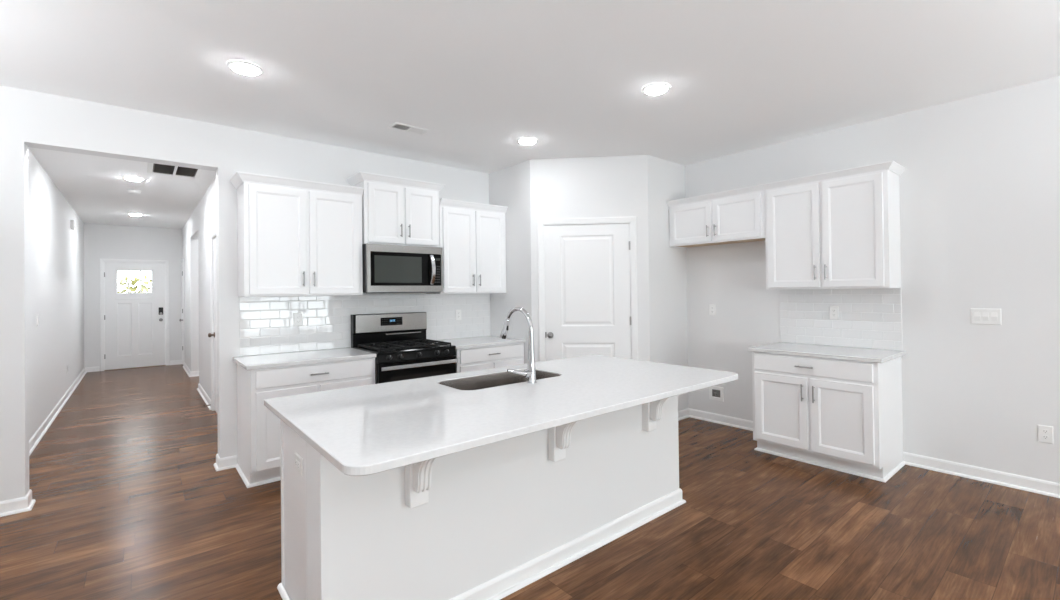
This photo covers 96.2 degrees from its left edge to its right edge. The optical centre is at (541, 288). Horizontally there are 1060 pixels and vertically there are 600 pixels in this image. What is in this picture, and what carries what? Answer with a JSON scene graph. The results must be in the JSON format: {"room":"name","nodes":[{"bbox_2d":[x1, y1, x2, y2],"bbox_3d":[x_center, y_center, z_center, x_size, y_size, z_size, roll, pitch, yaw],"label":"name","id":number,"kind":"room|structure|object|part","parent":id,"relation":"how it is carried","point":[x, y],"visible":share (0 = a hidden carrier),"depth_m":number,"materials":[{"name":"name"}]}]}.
{"room":"kitchen","nodes":[
{"label":"kitchen","id":0,"kind":"room"},
{"bbox_2d":[28,148,84,439],"bbox_3d":[-6.258,0.129,6.085,0.100,2.842,7.656,0,-1,-40],"label":"wall","id":1,"kind":"structure","parent":0,"point":[56,251],"depth_m":5.67,"materials":[{"name":"white paint"}]},
{"bbox_2d":[29,366,99,455],"bbox_3d":[-6.124,1.503,6.175,0.208,0.092,7.656,0,-1,-40],"label":"baseboard","id":2,"kind":"structure","parent":1,"relation":"attached to","point":[33,442],"depth_m":5.73,"materials":[{"name":"white paint"}]},
{"bbox_2d":[70,220,74,229],"bbox_3d":[-7.220,-0.974,7.322,0.042,0.140,0.180,0,-1,-40],"label":"door chime","id":3,"kind":"object","parent":1,"relation":"attached to","point":[72,222],"visible":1,"depth_m":7.25,"materials":[{"name":"white plastic"}]},
{"bbox_2d":[84,223,181,369],"bbox_3d":[-8.134,0.178,9.618,1.610,2.842,0.160,0,-1,-40],"label":"wall","id":4,"kind":"structure","parent":0,"point":[101,241],"depth_m":9.42,"materials":[{"name":"white paint"}]},
{"bbox_2d":[104,262,164,370],"bbox_3d":[-8.158,0.545,9.548,0.941,2.106,0.207,0,-1,-40],"label":"door","id":5,"kind":"structure","parent":4,"relation":"in","point":[134,322],"depth_m":9.51,"materials":[{"name":"white paint"}]},
{"bbox_3d":[-8.141,0.211,9.514,0.577,0.025,0.014,0,-1,-40],"label":"shelf moulding","id":6,"kind":"part","parent":5,"relation":"part of","materials":[{"name":"white paint"}]},
{"bbox_2d":[100,259,169,370],"bbox_3d":[-8.151,0.513,9.546,1.053,2.172,0.116,0,-1,-40],"label":"trim","id":7,"kind":"structure","parent":4,"relation":"attached to","point":[102,308],"depth_m":9.40,"materials":[{"name":"white paint"}]},
{"bbox_2d":[170,360,181,364],"bbox_3d":[-7.614,1.549,9.911,0.208,0.092,0.030,0,-1,-40],"label":"baseboard","id":8,"kind":"structure","parent":4,"relation":"attached to","point":[173,362],"depth_m":9.90,"materials":[{"name":"white paint"}]},
{"bbox_2d":[182,177,215,398],"bbox_3d":[-5.038,0.122,7.120,0.120,2.842,7.656,0,-1,-40],"label":"wall","id":9,"kind":"structure","parent":0,"point":[196,231],"depth_m":7.26,"materials":[{"name":"white paint"}]},
{"bbox_2d":[181,258,183,365],"bbox_3d":[-7.357,0.493,9.825,0.116,2.197,0.485,0,-1,-40],"label":"trim","id":10,"kind":"structure","parent":9,"relation":"attached to","point":[182,259],"depth_m":9.93,"materials":[{"name":"white paint"}]},
{"bbox_2d":[183,362,198,376],"bbox_3d":[-6.064,1.528,9.536,1.730,0.092,1.589,0,-1,-40],"label":"baseboard","id":11,"kind":"structure","parent":9,"relation":"attached to","point":[189,373],"depth_m":8.47,"materials":[{"name":"white paint"}]},
{"bbox_2d":[197,384,210,409],"bbox_3d":[-4.051,1.486,7.164,1.730,0.092,1.754,0,-1,-40],"label":"baseboard","id":12,"kind":"structure","parent":9,"relation":"attached to","point":[205,397],"depth_m":6.57,"materials":[{"name":"white paint"}]},
{"bbox_2d":[210,230,215,410],"bbox_3d":[-3.775,0.418,5.603,0.116,2.197,1.000,0,-1,-40],"label":"trim","id":13,"kind":"structure","parent":9,"relation":"attached to","point":[212,235],"depth_m":5.92,"materials":[{"name":"white paint"}]},
{"bbox_2d":[208,238,217,413],"bbox_3d":[-3.805,0.445,5.569,0.104,2.120,0.883,0,-1,-40],"label":"door","id":14,"kind":"structure","parent":9,"relation":"in","point":[214,239],"depth_m":5.82,"materials":[{"name":"white paint"}]},
{"bbox_2d":[0,85,488,500],"bbox_3d":[-2.277,0.068,4.342,7.344,2.842,0.155,0,-1,-40],"label":"wall","id":15,"kind":"structure","parent":0,"point":[33,119],"depth_m":3.62,"materials":[{"name":"white paint"}]},
{"bbox_2d":[0,489,35,516],"bbox_3d":[-4.272,1.454,2.606,2.045,0.092,0.186,0,-1,-40],"label":"baseboard","id":16,"kind":"structure","parent":15,"relation":"attached to","point":[22,504],"depth_m":3.17,"materials":[{"name":"white paint"}]},
{"bbox_2d":[214,454,236,470],"bbox_3d":[-2.650,1.445,3.982,0.146,0.092,0.186,0,-1,-40],"label":"baseboard","id":17,"kind":"structure","parent":15,"relation":"attached to","point":[229,462],"depth_m":3.93,"materials":[{"name":"white paint"}]},
{"bbox_2d":[230,171,363,296],"bbox_3d":[-2.104,-0.420,4.142,0.978,0.975,0.385,0,-1,-40],"label":"upper cabinet","id":18,"kind":"object","parent":15,"relation":"attached to","point":[296,237],"visible":1,"depth_m":3.99,"materials":[{"name":"white paint"}]},
{"bbox_3d":[-2.159,-0.387,3.902,0.419,0.875,0.020,0,-1,-40],"label":"door","id":19,"kind":"part","parent":18,"relation":"part of","materials":[{"name":"white paint"}]},
{"bbox_3d":[-2.111,-0.874,4.146,0.978,0.066,0.378,0,-1,-40],"label":"crown","id":20,"kind":"part","parent":18,"relation":"part of","materials":[{"name":"white paint"}]},
{"bbox_3d":[-1.820,-0.389,4.190,0.419,0.875,0.020,0,-1,-40],"label":"door","id":21,"kind":"part","parent":18,"relation":"part of","materials":[{"name":"white paint"}]},
{"bbox_2d":[239,293,490,355],"bbox_3d":[-1.576,0.319,4.823,2.544,0.501,0.010,0,-1,-40],"label":"tile backsplash","id":22,"kind":"structure","parent":15,"relation":"attached to","point":[266,323],"depth_m":4.48,"materials":[{"name":"white tile"}]},
{"bbox_2d":[294,313,302,325],"bbox_3d":[-2.195,0.283,4.286,0.074,0.118,0.009,0,-1,-40],"label":"wall outlet","id":23,"kind":"object","parent":22,"relation":"attached to","point":[298,317],"visible":1,"depth_m":4.29,"materials":[{"name":"white plastic"}]},
{"bbox_2d":[455,309,460,319],"bbox_3d":[-0.937,0.301,5.354,0.074,0.118,0.009,0,-1,-40],"label":"wall outlet","id":24,"kind":"object","parent":22,"relation":"attached to","point":[457,312],"visible":1,"depth_m":5.35,"materials":[{"name":"white plastic"}]},
{"bbox_2d":[346,171,445,246],"bbox_3d":[-1.429,-0.731,4.712,0.861,0.646,0.397,0,-1,-40],"label":"upper cabinet","id":25,"kind":"object","parent":15,"relation":"attached to","point":[395,210],"visible":0.92,"depth_m":4.55,"materials":[{"name":"white paint"}]},
{"bbox_3d":[-1.467,-0.699,4.479,0.335,0.546,0.020,0,-1,-40],"label":"door","id":26,"kind":"part","parent":25,"relation":"part of","materials":[{"name":"white paint"}]},
{"bbox_3d":[-1.430,-1.021,4.712,0.861,0.066,0.380,0,-1,-40],"label":"crown","id":27,"kind":"part","parent":25,"relation":"part of","materials":[{"name":"white paint"}]},
{"bbox_2d":[362,243,442,292],"bbox_3d":[-1.396,-0.179,4.674,0.760,0.454,0.482,0,-1,-40],"label":"microwave","id":28,"kind":"object","parent":25,"relation":"attached to","point":[387,268],"visible":0.98,"depth_m":4.51,"materials":[{"name":"grey metal"}]},
{"bbox_3d":[-1.334,-0.180,4.507,0.571,0.307,0.006,0,-1,-40],"label":"door glass","id":29,"kind":"part","parent":28,"relation":"part of","materials":[{"name":"black glass"}]},
{"bbox_3d":[-1.072,-0.182,4.679,0.038,0.291,0.071,0,-1,-40],"label":"handle","id":30,"kind":"part","parent":28,"relation":"part of","materials":[{"name":"silver metal"}]},
{"bbox_3d":[-1.064,-0.182,4.737,0.132,0.307,0.006,0,-1,-40],"label":"control panel","id":31,"kind":"part","parent":28,"relation":"part of","materials":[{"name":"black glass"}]},
{"bbox_3d":[-1.192,-0.700,4.712,0.335,0.546,0.020,0,-1,-40],"label":"door","id":32,"kind":"part","parent":25,"relation":"part of","materials":[{"name":"white paint"}]},
{"bbox_2d":[426,198,507,293],"bbox_3d":[-0.812,-0.427,5.238,0.832,0.975,0.385,0,-1,-40],"label":"upper cabinet","id":33,"kind":"object","parent":15,"relation":"attached to","point":[472,235],"visible":0.93,"depth_m":5.09,"materials":[{"name":"white paint"}]},
{"bbox_3d":[-0.868,-0.394,4.997,0.371,0.875,0.020,0,-1,-40],"label":"door","id":34,"kind":"part","parent":33,"relation":"part of","materials":[{"name":"white paint"}]},
{"bbox_3d":[-0.713,-0.884,5.117,0.832,0.066,0.050,0,-1,-40],"label":"crown","id":35,"kind":"part","parent":33,"relation":"part of","materials":[{"name":"white paint"}]},
{"bbox_3d":[-0.565,-0.396,5.254,0.371,0.875,0.020,0,-1,-40],"label":"door","id":36,"kind":"part","parent":33,"relation":"part of","materials":[{"name":"white paint"}]},
{"bbox_2d":[489,160,531,363],"bbox_3d":[-0.322,0.053,5.388,0.100,2.841,0.777,0,-1,-40],"label":"wall","id":37,"kind":"structure","parent":0,"point":[509,187],"depth_m":5.27,"materials":[{"name":"white paint"}]},
{"bbox_2d":[0,0,1059,228],"bbox_3d":[-1.955,-1.410,3.952,7.544,0.100,16.718,0,-1,-40],"label":"ceiling","id":38,"kind":"structure","parent":0,"point":[482,76],"depth_m":3.00,"materials":[{"name":"white paint"}]},
{"bbox_2d":[123,176,144,180],"bbox_3d":[-4.870,-1.301,5.676,0.196,0.021,0.196,0,-1,-40],"label":"recessed light","id":39,"kind":"object","parent":38,"relation":"in","point":[124,177],"visible":1,"depth_m":5.65,"materials":[{"name":"white plastic"}]},
{"bbox_2d":[127,189,140,193],"bbox_3d":[-5.414,-1.277,6.315,0.150,0.046,0.150,0,-1,-40],"label":"smoke detector","id":40,"kind":"object","parent":38,"relation":"attached to","point":[131,191],"visible":1,"depth_m":6.27,"materials":[{"name":"white plastic"}]},
{"bbox_2d":[147,163,202,178],"bbox_3d":[-4.042,-1.319,5.250,0.480,0.012,0.760,0,-1,-40],"label":"ceiling vent","id":41,"kind":"object","parent":38,"relation":"in","point":[155,168],"visible":0.74,"depth_m":5.33,"materials":[{"name":"white plastic"}]},
{"bbox_2d":[227,60,263,75],"bbox_3d":[-1.838,-1.358,2.950,0.196,0.021,0.196,0,-1,-40],"label":"recessed light","id":42,"kind":"object","parent":38,"relation":"in","point":[239,66],"visible":1,"depth_m":2.92,"materials":[{"name":"white plastic"}]},
{"bbox_2d":[388,122,428,134],"bbox_3d":[-1.136,-1.364,4.073,0.310,0.009,0.150,0,-1,-40],"label":"ceiling vent","id":43,"kind":"object","parent":38,"relation":"in","point":[399,126],"visible":1,"depth_m":4.06,"materials":[{"name":"white plastic"}]},
{"bbox_2d":[517,137,537,144],"bbox_3d":[-0.132,-1.367,4.437,0.196,0.021,0.196,0,-1,-40],"label":"recessed light","id":44,"kind":"object","parent":38,"relation":"in","point":[525,140],"visible":1,"depth_m":4.40,"materials":[{"name":"white plastic"}]},
{"bbox_2d":[642,82,670,94],"bbox_3d":[0.801,-1.386,3.327,0.196,0.021,0.196,0,-1,-40],"label":"recessed light","id":45,"kind":"object","parent":38,"relation":"in","point":[657,88],"visible":1,"depth_m":3.29,"materials":[{"name":"white plastic"}]},
{"bbox_2d":[0,364,1059,599],"bbox_3d":[-1.920,1.532,3.930,7.544,0.100,16.718,0,-1,-40],"label":"floor","id":46,"kind":"structure","parent":0,"point":[132,502],"depth_m":2.85,"materials":[{"name":"brown wood"}]},
{"bbox_2d":[235,358,374,487],"bbox_3d":[-1.981,1.043,4.012,0.944,0.881,0.702,0,-1,-40],"label":"base cabinet","id":47,"kind":"object","parent":46,"relation":"on","point":[258,428],"visible":0.41,"depth_m":3.63,"materials":[{"name":"white paint"}]},
{"bbox_3d":[-2.012,1.474,4.052,0.944,0.020,0.590,0,-1,-40],"label":"shoe moulding","id":48,"kind":"part","parent":47,"relation":"part of","materials":[{"name":"white paint"}]},
{"bbox_3d":[-1.946,1.061,3.642,0.420,0.578,0.020,0,-1,-40],"label":"door","id":49,"kind":"part","parent":47,"relation":"part of","materials":[{"name":"white paint"}]},
{"bbox_2d":[233,347,376,369],"bbox_3d":[-1.998,0.585,4.023,0.959,0.030,0.676,0,-1,-40],"label":"countertop","id":50,"kind":"structure","parent":47,"relation":"on","point":[252,362],"depth_m":3.90,"materials":[{"name":"white stone"}]},
{"bbox_3d":[-1.780,0.679,3.788,0.865,0.135,0.020,0,-1,-40],"label":"drawer","id":51,"kind":"part","parent":47,"relation":"part of","materials":[{"name":"white paint"}]},
{"bbox_3d":[-1.606,1.059,3.930,0.420,0.578,0.020,0,-1,-40],"label":"door","id":52,"kind":"part","parent":47,"relation":"part of","materials":[{"name":"white paint"}]},
{"bbox_2d":[351,312,457,383],"bbox_3d":[-1.308,0.864,4.549,0.762,1.230,0.737,0,-1,-40],"label":"gas range","id":53,"kind":"object","parent":46,"relation":"on","point":[401,347],"visible":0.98,"depth_m":4.51,"materials":[{"name":"grey metal"}]},
{"bbox_2d":[353,341,455,354],"bbox_3d":[-1.312,0.568,4.552,0.762,0.022,0.611,0,-1,-40],"label":"cooktop","id":54,"kind":"object","parent":53,"relation":"in","point":[426,347],"depth_m":4.42,"materials":[{"name":"black metal"}]},
{"bbox_3d":[-1.124,0.611,4.330,0.759,0.069,0.046,0,-1,-40],"label":"control panel","id":55,"kind":"part","parent":53,"relation":"part of","materials":[{"name":"black metal"}]},
{"bbox_3d":[-1.117,0.946,4.325,0.755,0.589,0.047,0,-1,-40],"label":"oven door","id":56,"kind":"part","parent":53,"relation":"part of","materials":[{"name":"black glass"}]},
{"bbox_3d":[-1.088,0.690,4.289,0.737,0.036,0.052,0,-1,-40],"label":"handle","id":57,"kind":"part","parent":53,"relation":"part of","materials":[{"name":"silver metal"}]},
{"bbox_2d":[277,395,685,599],"bbox_3d":[-0.116,1.010,2.678,2.331,0.881,1.091,0,-1,-40],"label":"kitchen island","id":58,"kind":"object","parent":46,"relation":"on","point":[490,521],"visible":0.59,"depth_m":2.21,"materials":[{"name":"white paint"}]},
{"bbox_3d":[-1.101,1.448,2.110,0.019,0.020,0.559,0,-1,-40],"label":"shoe moulding","id":59,"kind":"part","parent":58,"relation":"part of","materials":[{"name":"white paint"}]},
{"bbox_3d":[-1.064,0.770,2.080,0.006,0.074,0.118,0,-1,-40],"label":"plate","id":60,"kind":"part","parent":58,"relation":"part of","materials":[{"name":"white plastic"}]},
{"bbox_3d":[-0.515,0.729,1.956,0.082,0.318,0.050,0,-1,-40],"label":"plate","id":61,"kind":"part","parent":58,"relation":"part of","materials":[{"name":"white paint"}]},
{"bbox_2d":[264,354,737,475],"bbox_3d":[-0.071,0.551,2.632,2.352,0.030,1.260,0,-1,-40],"label":"island countertop","id":62,"kind":"structure","parent":58,"relation":"on","point":[365,430],"depth_m":2.15,"materials":[{"name":"white stone"}]},
{"bbox_2d":[438,369,560,389],"bbox_3d":[-0.237,0.648,2.850,0.717,0.210,0.367,0,-1,-40],"label":"sink","id":63,"kind":"object","parent":62,"relation":"in","point":[503,378],"visible":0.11,"depth_m":3.01,"materials":[{"name":"silver metal"}]},
{"bbox_2d":[500,307,536,382],"bbox_3d":[-0.185,0.324,2.771,0.168,0.428,0.318,0,-1,-40],"label":"kitchen faucet","id":64,"kind":"object","parent":62,"relation":"on","point":[530,373],"visible":1,"depth_m":2.70,"materials":[{"name":"silver metal"}]},
{"bbox_3d":[-0.134,0.181,2.795,0.025,0.143,0.252,0,-1,-40],"label":"spout","id":65,"kind":"part","parent":64,"relation":"part of","materials":[{"name":"silver metal"}]},
{"bbox_3d":[-0.121,0.478,2.668,0.140,0.056,0.049,0,0,-25],"label":"lever","id":66,"kind":"part","parent":64,"relation":"part of","materials":[{"name":"silver metal"}]},
{"bbox_3d":[0.078,0.726,2.460,0.082,0.318,0.050,0,-1,-40],"label":"plate","id":67,"kind":"part","parent":58,"relation":"part of","materials":[{"name":"white paint"}]},
{"bbox_3d":[0.009,1.402,2.534,2.331,0.092,0.230,0,-1,-40],"label":"baseboard","id":68,"kind":"part","parent":58,"relation":"part of","materials":[{"name":"white paint"}]},
{"bbox_3d":[0.670,0.722,2.962,0.082,0.318,0.050,0,-1,-40],"label":"plate","id":69,"kind":"part","parent":58,"relation":"part of","materials":[{"name":"white paint"}]},
{"bbox_2d":[454,343,523,372],"bbox_3d":[-0.693,1.036,5.105,0.826,0.881,0.702,0,-1,-40],"label":"base cabinet","id":70,"kind":"object","parent":46,"relation":"on","point":[477,358],"visible":0.31,"depth_m":4.83,"materials":[{"name":"white paint"}]},
{"bbox_3d":[-0.646,1.054,4.744,0.370,0.578,0.020,0,-1,-40],"label":"door","id":71,"kind":"part","parent":70,"relation":"part of","materials":[{"name":"white paint"}]},
{"bbox_2d":[436,336,525,348],"bbox_3d":[-0.716,0.578,5.111,0.861,0.030,0.676,0,-1,-40],"label":"countertop","id":72,"kind":"structure","parent":70,"relation":"on","point":[471,342],"depth_m":5.01,"materials":[{"name":"white stone"}]},
{"bbox_3d":[-0.500,0.671,4.875,0.766,0.135,0.020,0,-1,-40],"label":"drawer","id":73,"kind":"part","parent":70,"relation":"part of","materials":[{"name":"white paint"}]},
{"bbox_3d":[-0.344,1.052,5.000,0.370,0.578,0.020,0,-1,-40],"label":"door","id":74,"kind":"part","parent":70,"relation":"part of","materials":[{"name":"white paint"}]},
{"bbox_2d":[752,352,904,482],"bbox_3d":[2.376,0.991,4.008,0.685,0.881,0.974,0,-1,-40],"label":"base cabinet","id":75,"kind":"object","parent":46,"relation":"on","point":[845,416],"visible":0.97,"depth_m":3.74,"materials":[{"name":"white paint"}]},
{"bbox_3d":[2.004,1.016,3.987,0.020,0.578,0.424,0,-1,-40],"label":"door","id":76,"kind":"part","parent":75,"relation":"part of","materials":[{"name":"white paint"}]},
{"bbox_3d":[2.099,0.841,3.832,0.036,0.135,0.011,0,-1,-40],"label":"handle","id":77,"kind":"part","parent":75,"relation":"part of","materials":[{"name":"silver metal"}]},
{"bbox_3d":[2.145,0.632,3.818,0.020,0.135,0.875,0,-1,-40],"label":"drawer","id":78,"kind":"part","parent":75,"relation":"part of","materials":[{"name":"white paint"}]},
{"bbox_3d":[2.154,0.840,3.766,0.036,0.135,0.011,0,-1,-40],"label":"handle","id":79,"kind":"part","parent":75,"relation":"part of","materials":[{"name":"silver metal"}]},
{"bbox_2d":[747,342,905,362],"bbox_3d":[2.382,0.532,4.019,0.657,0.030,0.994,0,-1,-40],"label":"countertop","id":80,"kind":"structure","parent":75,"relation":"on","point":[797,349],"depth_m":3.88,"materials":[{"name":"white stone"}]},
{"bbox_3d":[2.424,1.421,4.041,0.574,0.020,0.974,0,-1,-40],"label":"shoe moulding","id":81,"kind":"part","parent":75,"relation":"part of","materials":[{"name":"white paint"}]},
{"bbox_3d":[2.296,1.010,3.644,0.020,0.578,0.424,0,-1,-40],"label":"door","id":82,"kind":"part","parent":75,"relation":"part of","materials":[{"name":"white paint"}]},
{"bbox_2d":[530,155,649,361],"bbox_3d":[0.510,0.041,5.051,1.234,2.841,0.100,-1,0,5],"label":"wall","id":83,"kind":"structure","parent":0,"point":[610,186],"depth_m":5.00,"materials":[{"name":"white paint"}]},
{"bbox_2d":[544,224,630,360],"bbox_3d":[0.489,0.389,4.990,0.912,2.120,0.104,-1,0,5],"label":"door","id":84,"kind":"structure","parent":83,"relation":"in","point":[588,309],"depth_m":5.01,"materials":[{"name":"white paint"}]},
{"bbox_2d":[537,216,637,361],"bbox_3d":[0.488,0.360,5.042,1.038,2.203,0.116,-1,0,5],"label":"trim","id":85,"kind":"structure","parent":83,"relation":"attached to","point":[631,220],"depth_m":4.99,"materials":[{"name":"white paint"}]},
{"bbox_2d":[647,155,687,410],"bbox_3d":[1.351,0.032,5.206,0.691,2.841,0.100,0,-1,-40],"label":"wall","id":86,"kind":"structure","parent":0,"point":[666,179],"depth_m":5.14,"materials":[{"name":"white paint"}]},
{"bbox_2d":[685,76,1059,482],"bbox_3d":[3.385,-0.006,3.437,0.120,2.842,8.862,0,-1,-40],"label":"wall","id":87,"kind":"structure","parent":0,"point":[979,185],"depth_m":3.62,"materials":[{"name":"white paint"}]},
{"bbox_2d":[709,304,715,314],"bbox_3d":[1.850,0.236,5.146,0.009,0.118,0.074,0,-1,-40],"label":"wall outlet","id":88,"kind":"object","parent":87,"relation":"attached to","point":[712,307],"visible":1,"depth_m":5.14,"materials":[{"name":"white plastic"}]},
{"bbox_2d":[666,184,764,247],"bbox_3d":[1.829,-0.703,4.874,0.385,0.491,1.038,0,-1,-40],"label":"upper cabinet","id":89,"kind":"object","parent":87,"relation":"attached to","point":[737,215],"visible":0.96,"depth_m":4.72,"materials":[{"name":"white paint"}]},
{"bbox_3d":[1.555,-0.672,4.969,0.020,0.404,0.474,0,-1,-40],"label":"door","id":90,"kind":"part","parent":89,"relation":"part of","materials":[{"name":"white paint"}]},
{"bbox_3d":[1.704,-0.922,4.772,0.044,0.053,1.038,0,-1,-40],"label":"crown","id":91,"kind":"part","parent":89,"relation":"part of","materials":[{"name":"white paint"}]},
{"bbox_3d":[1.860,-0.472,4.897,0.309,0.012,1.002,0,-1,-40],"label":"panel","id":92,"kind":"part","parent":89,"relation":"part of","materials":[{"name":"beige wood"}]},
{"bbox_3d":[1.879,-0.679,4.588,0.020,0.404,0.474,0,-1,-40],"label":"door","id":93,"kind":"part","parent":89,"relation":"part of","materials":[{"name":"white paint"}]},
{"bbox_2d":[678,408,752,430],"bbox_3d":[1.751,1.398,4.759,0.672,0.092,1.060,0,-1,-40],"label":"baseboard","id":94,"kind":"structure","parent":87,"relation":"attached to","point":[686,413],"depth_m":5.11,"materials":[{"name":"white paint"}]},
{"bbox_2d":[709,386,723,401],"bbox_3d":[1.876,1.133,5.115,0.019,0.150,0.166,0,-1,-40],"label":"water supply box","id":95,"kind":"object","parent":87,"relation":"attached to","point":[715,393],"visible":0.98,"depth_m":5.11,"materials":[{"name":"white plastic"}]},
{"bbox_2d":[762,161,905,288],"bbox_3d":[2.489,-0.479,4.097,0.385,0.968,0.990,0,-1,-40],"label":"upper cabinet","id":96,"kind":"object","parent":87,"relation":"attached to","point":[839,229],"visible":1,"depth_m":3.93,"materials":[{"name":"white paint"}]},
{"bbox_3d":[2.216,-0.447,4.192,0.020,0.881,0.428,0,-1,-40],"label":"door","id":97,"kind":"part","parent":96,"relation":"part of","materials":[{"name":"white paint"}]},
{"bbox_3d":[2.371,-0.134,3.967,0.036,0.125,0.011,0,-1,-40],"label":"handle","id":98,"kind":"part","parent":96,"relation":"part of","materials":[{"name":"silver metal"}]},
{"bbox_3d":[2.487,-0.936,4.103,0.372,0.053,0.990,0,-1,-40],"label":"crown","id":99,"kind":"part","parent":96,"relation":"part of","materials":[{"name":"white paint"}]},
{"bbox_3d":[2.509,-0.453,3.846,0.020,0.881,0.428,0,-1,-40],"label":"door","id":100,"kind":"part","parent":96,"relation":"part of","materials":[{"name":"white paint"}]},
{"bbox_2d":[779,288,902,350],"bbox_3d":[2.620,0.261,4.237,0.010,0.508,0.965,0,-1,-40],"label":"tile backsplash","id":101,"kind":"structure","parent":87,"relation":"attached to","point":[868,318],"depth_m":4.17,"materials":[{"name":"white tile"}]},
{"bbox_2d":[829,306,838,319],"bbox_3d":[2.607,0.220,4.238,0.009,0.118,0.074,0,-1,-40],"label":"wall outlet","id":102,"kind":"object","parent":101,"relation":"attached to","point":[833,310],"visible":1,"depth_m":4.23,"materials":[{"name":"white plastic"}]},
{"bbox_2d":[903,452,1059,497],"bbox_3d":[4.572,1.343,1.929,0.030,0.092,5.062,0,-1,-40],"label":"baseboard","id":103,"kind":"structure","parent":87,"relation":"attached to","point":[1034,485],"depth_m":3.48,"materials":[{"name":"white paint"}]},
{"bbox_2d":[971,308,1001,324],"bbox_3d":[3.257,0.209,3.486,0.010,0.118,0.166,0,-1,-40],"label":"light switch","id":104,"kind":"object","parent":87,"relation":"attached to","point":[984,316],"visible":1,"depth_m":3.48,"materials":[{"name":"white plastic"}]},
{"bbox_2d":[1037,424,1053,443],"bbox_3d":[3.455,1.003,3.260,0.009,0.118,0.074,0,-1,-40],"label":"wall outlet","id":105,"kind":"object","parent":87,"relation":"attached to","point":[1045,433],"visible":1,"depth_m":3.26,"materials":[{"name":"white plastic"}]},
{"bbox_3d":[-15.129,1.904,17.844,28.000,0.080,18.200,0,-1,-40],"label":"lawn","id":106,"kind":"structure","parent":0,"visible":0},
{"bbox_2d":[117,275,151,292],"bbox_3d":[-13.214,0.481,15.664,1.991,1.858,1.652,0,-1,-40],"label":"shrub","id":107,"kind":"object","parent":106,"relation":"on","point":[133,282],"visible":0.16,"depth_m":15.54,"materials":[{"name":"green plant"}]}
]}

